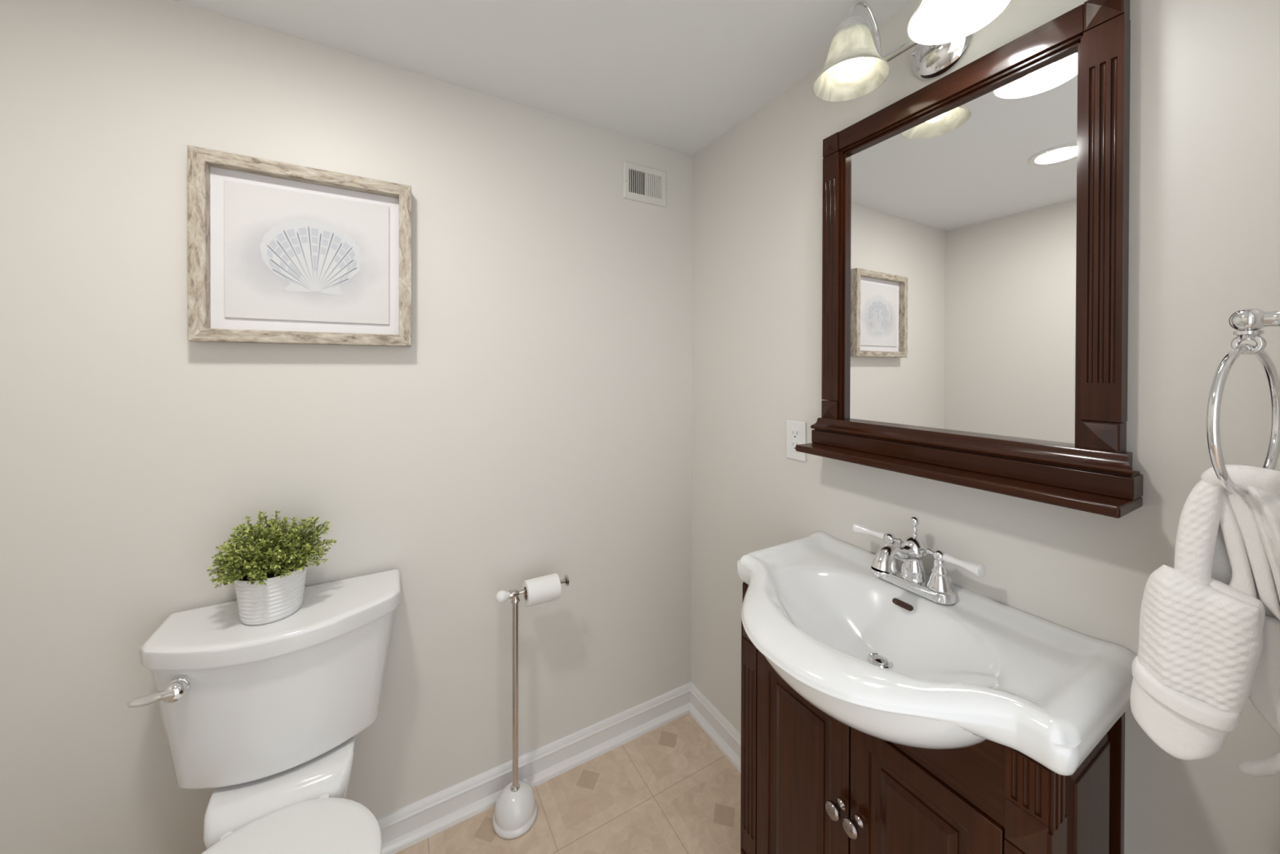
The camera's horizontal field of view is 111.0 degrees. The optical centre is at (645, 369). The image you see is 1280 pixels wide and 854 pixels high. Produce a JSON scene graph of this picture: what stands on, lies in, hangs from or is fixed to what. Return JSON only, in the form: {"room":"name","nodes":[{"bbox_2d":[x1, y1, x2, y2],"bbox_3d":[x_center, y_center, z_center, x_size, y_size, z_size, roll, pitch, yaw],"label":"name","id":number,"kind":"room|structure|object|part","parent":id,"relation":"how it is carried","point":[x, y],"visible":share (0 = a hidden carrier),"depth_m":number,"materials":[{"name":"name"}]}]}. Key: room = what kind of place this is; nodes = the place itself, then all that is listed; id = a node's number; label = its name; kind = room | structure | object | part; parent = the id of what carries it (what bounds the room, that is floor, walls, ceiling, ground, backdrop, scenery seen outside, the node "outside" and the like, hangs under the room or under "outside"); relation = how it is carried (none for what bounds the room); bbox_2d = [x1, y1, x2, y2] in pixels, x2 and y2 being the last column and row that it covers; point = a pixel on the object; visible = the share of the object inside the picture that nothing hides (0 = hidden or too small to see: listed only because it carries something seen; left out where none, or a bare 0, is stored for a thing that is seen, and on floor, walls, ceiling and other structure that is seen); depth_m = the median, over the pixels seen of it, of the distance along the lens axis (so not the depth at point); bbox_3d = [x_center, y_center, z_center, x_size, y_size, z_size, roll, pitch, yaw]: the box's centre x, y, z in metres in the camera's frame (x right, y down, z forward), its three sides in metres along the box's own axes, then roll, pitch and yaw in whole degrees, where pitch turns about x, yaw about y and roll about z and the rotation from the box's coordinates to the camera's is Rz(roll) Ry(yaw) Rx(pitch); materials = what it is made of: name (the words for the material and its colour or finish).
{"room":"bathroom","nodes":[
{"label":"bathroom","id":0,"kind":"room"},
{"bbox_2d":[0,0,692,853],"bbox_3d":[-0.655,0.237,1.286,2.070,2.130,0.100,0,0,-30],"label":"wall","id":1,"kind":"structure","parent":0,"point":[535,420],"depth_m":1.14,"materials":[{"name":"white paint"}]},
{"bbox_2d":[186,145,411,346],"bbox_3d":[-0.831,-0.279,1.096,0.436,0.430,0.044,0,0,-30],"label":"framed picture","id":2,"kind":"object","parent":1,"relation":"attached to","point":[278,252],"visible":1,"depth_m":1.08,"materials":[{"name":"white paper"}]},
{"bbox_2d":[224,180,389,324],"bbox_3d":[-0.833,-0.279,1.102,0.330,0.317,0.005,0,0,-30],"label":"print","id":3,"kind":"object","parent":2,"relation":"attached to","point":[294,255],"depth_m":1.09,"materials":[{"name":"white paper"}]},
{"bbox_2d":[376,681,690,853],"bbox_3d":[-0.625,1.260,1.233,1.870,0.086,0.034,0,0,-30],"label":"baseboard","id":4,"kind":"structure","parent":1,"relation":"attached to","point":[402,828],"depth_m":1.38,"materials":[{"name":"white paint"}]},
{"bbox_2d":[622,160,666,207],"bbox_3d":[0.001,-0.671,1.593,0.182,0.133,0.012,0,0,-30],"label":"air vent","id":5,"kind":"object","parent":1,"relation":"in","point":[642,184],"visible":1,"depth_m":1.59,"materials":[{"name":"white metal"}]},
{"bbox_2d":[172,0,914,155],"bbox_3d":[-0.003,-0.870,0.154,2.070,0.100,2.700,0,0,-30],"label":"ceiling","id":6,"kind":"structure","parent":0,"point":[677,75],"depth_m":1.12,"materials":[{"name":"white paint"}]},
{"bbox_2d":[395,712,741,853],"bbox_3d":[-0.009,1.360,0.166,2.070,0.100,2.700,0,0,-30],"label":"floor","id":7,"kind":"structure","parent":0,"point":[669,788],"depth_m":1.30,"materials":[{"name":"tile"}]},
{"bbox_2d":[126,568,400,853],"bbox_3d":[-0.696,0.925,0.793,0.451,0.758,0.693,0,0,-30],"label":"toilet","id":8,"kind":"object","parent":7,"relation":"on","point":[269,717],"visible":0.99,"depth_m":0.91,"materials":[{"name":"white ceramic"}]},
{"bbox_3d":[-0.928,0.621,0.837,0.083,0.036,0.038,0,0,-30],"label":"flush lever","id":9,"kind":"part","parent":8,"relation":"part of","materials":[{"name":"silver metal"}]},
{"bbox_3d":[-0.812,0.566,0.995,0.451,0.042,0.223,0,0,-30],"label":"tank lid","id":10,"kind":"part","parent":8,"relation":"part of","materials":[{"name":"white ceramic"}]},
{"bbox_2d":[207,510,337,625],"bbox_3d":[-0.839,0.431,0.997,0.193,0.227,0.220,0,0,36],"label":"potted plant","id":11,"kind":"object","parent":8,"relation":"on","point":[269,579],"visible":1,"depth_m":0.95,"materials":[{"name":"green plant"}]},
{"bbox_3d":[-0.836,0.494,0.986,0.125,0.101,0.125,0,0,-30],"label":"pot","id":12,"kind":"part","parent":11,"relation":"part of","materials":[{"name":"white ceramic"}]},
{"bbox_3d":[-0.814,0.721,1.000,0.423,0.273,0.193,0,0,-30],"label":"tank","id":13,"kind":"part","parent":8,"relation":"part of","materials":[{"name":"white ceramic"}]},
{"bbox_3d":[-0.628,0.892,0.693,0.364,0.020,0.452,0,0,-30],"label":"seat lid","id":14,"kind":"part","parent":8,"relation":"part of","materials":[{"name":"white plastic"}]},
{"bbox_2d":[492,574,568,839],"bbox_3d":[-0.336,0.968,1.303,0.224,0.671,0.125,0,0,-30],"label":"toilet paper stand","id":15,"kind":"object","parent":7,"relation":"on","point":[515,812],"visible":0.99,"depth_m":1.27,"materials":[{"name":"white"}]},
{"bbox_3d":[-0.407,0.649,1.260,0.042,0.034,0.034,0,0,-30],"label":"knob","id":16,"kind":"part","parent":15,"relation":"part of","materials":[{"name":"white"}]},
{"bbox_3d":[-0.379,0.937,1.279,0.026,0.564,0.026,0,0,-30],"label":"post","id":17,"kind":"part","parent":15,"relation":"part of","materials":[{"name":"silver metal"}]},
{"bbox_3d":[-0.317,0.649,1.312,0.181,0.033,0.033,0,0,-30],"label":"roll arm","id":18,"kind":"part","parent":15,"relation":"part of","materials":[{"name":"silver metal"}]},
{"bbox_2d":[522,573,561,608],"bbox_3d":[-0.310,0.662,1.316,0.097,0.079,0.071,0,0,-30],"label":"toilet paper roll","id":19,"kind":"object","parent":15,"relation":"on","point":[541,590],"visible":0.98,"depth_m":1.29,"materials":[{"name":"white paper"}]},
{"bbox_2d":[740,582,1124,853],"bbox_3d":[0.479,0.906,0.866,0.322,0.802,0.568,0,0,-30],"label":"vanity cabinet","id":20,"kind":"object","parent":7,"relation":"on","point":[812,782],"visible":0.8,"depth_m":0.72,"materials":[{"name":"brown wood"}]},
{"bbox_3d":[0.261,0.885,1.037,0.048,0.501,0.046,0,0,-30],"label":"fluted post","id":21,"kind":"part","parent":20,"relation":"part of","materials":[{"name":"brown wood"}]},
{"bbox_3d":[0.319,0.926,0.906,0.020,0.600,0.232,0,0,-30],"label":"door","id":22,"kind":"part","parent":20,"relation":"part of","materials":[{"name":"brown wood"}]},
{"bbox_3d":[0.347,0.804,0.805,0.032,0.030,0.030,0,0,-30],"label":"knob","id":23,"kind":"part","parent":20,"relation":"part of","materials":[{"name":"silver metal"}]},
{"bbox_3d":[0.365,0.803,0.774,0.032,0.030,0.030,0,0,-30],"label":"knob","id":24,"kind":"part","parent":20,"relation":"part of","materials":[{"name":"silver metal"}]},
{"bbox_3d":[0.435,0.928,0.704,0.020,0.600,0.228,0,0,-30],"label":"door","id":25,"kind":"part","parent":20,"relation":"part of","materials":[{"name":"brown wood"}]},
{"bbox_2d":[737,531,1136,775],"bbox_3d":[0.414,0.518,0.829,0.472,0.156,0.613,0,0,-30],"label":"vanity sink","id":26,"kind":"object","parent":20,"relation":"in","point":[884,660],"visible":0.98,"depth_m":0.72,"materials":[{"name":"white ceramic"}]},
{"bbox_2d":[853,516,986,604],"bbox_3d":[0.521,0.386,0.906,0.161,0.147,0.263,0,0,-30],"label":"faucet","id":27,"kind":"object","parent":26,"relation":"on","point":[911,576],"visible":1,"depth_m":0.89,"materials":[{"name":"silver metal"}]},
{"bbox_3d":[0.517,0.373,1.014,0.025,0.025,0.070,0,0,-41],"label":"porcelain lever","id":28,"kind":"part","parent":27,"relation":"part of","materials":[{"name":"white ceramic"}]},
{"bbox_3d":[0.512,0.383,0.901,0.141,0.055,0.041,0,0,-30],"label":"spout","id":29,"kind":"part","parent":27,"relation":"part of","materials":[{"name":"silver metal"}]},
{"bbox_3d":[0.542,0.402,0.977,0.043,0.078,0.043,0,0,9],"label":"handle","id":30,"kind":"part","parent":27,"relation":"part of","materials":[{"name":"silver metal"}]},
{"bbox_3d":[0.571,0.337,0.934,0.018,0.049,0.018,0,0,-30],"label":"lift knob","id":31,"kind":"part","parent":27,"relation":"part of","materials":[{"name":"silver metal"}]},
{"bbox_3d":[0.568,0.450,0.933,0.054,0.020,0.158,0,0,-30],"label":"plate","id":32,"kind":"part","parent":27,"relation":"part of","materials":[{"name":"silver metal"}]},
{"bbox_3d":[0.593,0.403,0.889,0.043,0.078,0.043,0,0,21],"label":"handle","id":33,"kind":"part","parent":27,"relation":"part of","materials":[{"name":"silver metal"}]},
{"bbox_3d":[0.613,0.374,0.848,0.025,0.025,0.070,0,0,-19],"label":"porcelain lever","id":34,"kind":"part","parent":27,"relation":"part of","materials":[{"name":"white ceramic"}]},
{"bbox_3d":[0.518,0.888,0.591,0.048,0.501,0.046,0,0,-30],"label":"fluted post","id":35,"kind":"part","parent":20,"relation":"part of","materials":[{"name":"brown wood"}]},
{"bbox_3d":[0.642,0.879,0.648,0.221,0.738,0.025,0,0,-30],"label":"panel","id":36,"kind":"part","parent":20,"relation":"part of","materials":[{"name":"brown wood"}]},
{"bbox_2d":[690,0,1279,853],"bbox_3d":[0.591,0.241,1.097,0.100,2.130,1.472,0,0,-30],"label":"wall","id":37,"kind":"structure","parent":0,"point":[1204,164],"depth_m":0.72,"materials":[{"name":"white paint"}]},
{"bbox_2d":[688,681,741,773],"bbox_3d":[0.505,1.263,1.112,0.034,0.086,1.372,0,0,-30],"label":"baseboard","id":38,"kind":"structure","parent":37,"relation":"attached to","point":[717,726],"depth_m":1.55,"materials":[{"name":"white paint"}]},
{"bbox_2d":[786,419,806,461],"bbox_3d":[0.431,0.203,1.264,0.008,0.111,0.069,0,0,-30],"label":"electrical outlet","id":39,"kind":"object","parent":37,"relation":"attached to","point":[796,431],"visible":0.98,"depth_m":1.26,"materials":[{"name":"white plastic"}]},
{"bbox_2d":[791,428,799,453],"bbox_3d":[0.430,0.203,1.263,0.004,0.066,0.032,0,0,-30],"label":"receptacle","id":40,"kind":"object","parent":39,"relation":"attached to","point":[795,433],"depth_m":1.26,"materials":[{"name":"white plastic"}]},
{"bbox_2d":[812,0,1011,102],"bbox_3d":[0.525,-0.703,0.866,0.242,0.187,0.353,0,0,-30],"label":"vanity light","id":41,"kind":"object","parent":37,"relation":"attached to","point":[941,33],"visible":1,"depth_m":0.90,"materials":[{"name":"white glass"}]},
{"bbox_3d":[0.433,-0.650,0.931,0.054,0.066,0.054,0,0,-30],"label":"light bulb","id":42,"kind":"part","parent":41,"relation":"part of","materials":[{"name":"white glass"}]},
{"bbox_3d":[0.433,-0.668,0.931,0.149,0.115,0.149,0,0,-30],"label":"lamp shade","id":43,"kind":"part","parent":41,"relation":"part of","materials":[{"name":"white glass"}]},
{"bbox_3d":[0.478,-0.742,0.957,0.113,0.110,0.010,0,0,-30],"label":"gooseneck arm","id":44,"kind":"part","parent":41,"relation":"part of","materials":[{"name":"silver metal"}]},
{"bbox_3d":[0.535,-0.649,0.754,0.054,0.066,0.054,0,0,-30],"label":"light bulb","id":45,"kind":"part","parent":41,"relation":"part of","materials":[{"name":"white glass"}]},
{"bbox_3d":[0.535,-0.667,0.754,0.149,0.115,0.149,0,0,-30],"label":"lamp shade","id":46,"kind":"part","parent":41,"relation":"part of","materials":[{"name":"white glass"}]},
{"bbox_2d":[795,0,1142,518],"bbox_3d":[0.579,-0.194,0.904,0.111,0.812,0.583,0,0,-30],"label":"wall mirror","id":47,"kind":"object","parent":37,"relation":"attached to","point":[975,223],"visible":1,"depth_m":0.84,"materials":[{"name":"brown wood"}]},
{"bbox_3d":[0.615,-0.577,0.924,0.029,0.046,0.455,0,0,-30],"label":"rail","id":48,"kind":"part","parent":47,"relation":"part of","materials":[{"name":"brown wood"}]},
{"bbox_2d":[847,48,1077,445],"bbox_3d":[0.624,-0.205,0.932,0.003,0.681,0.437,0,0,-30],"label":"mirror glass","id":49,"kind":"object","parent":47,"relation":"on","point":[962,214],"depth_m":0.88,"materials":[{"name":"silver mirror"}]},
{"bbox_3d":[0.603,0.143,0.921,0.053,0.029,0.583,0,0,-30],"label":"sill moulding","id":50,"kind":"part","parent":47,"relation":"part of","materials":[{"name":"brown wood"}]},
{"bbox_3d":[0.080,0.246,0.011,1.870,2.130,0.100,0,0,-30],"label":"wall","id":51,"kind":"structure","parent":0,"visible":0},
{"bbox_2d":[1206,307,1279,497],"bbox_3d":[0.700,0.031,0.477,0.172,0.228,0.090,0,0,-30],"label":"towel ring","id":52,"kind":"object","parent":51,"relation":"hanging from","point":[1248,322],"visible":0.95,"depth_m":0.49,"materials":[{"name":"silver metal"}]},
{"bbox_2d":[1129,464,1279,777],"bbox_3d":[0.667,0.287,0.502,0.150,0.356,0.066,0,0,44],"label":"hand towel","id":53,"kind":"object","parent":52,"relation":"hanging from","point":[1209,633],"visible":1,"depth_m":0.50,"materials":[{"name":"white fabric"}]},
{"bbox_3d":[0.703,-0.056,0.477,0.054,0.054,0.087,0,0,-30],"label":"post","id":54,"kind":"part","parent":52,"relation":"part of","materials":[{"name":"silver metal"}]}
]}

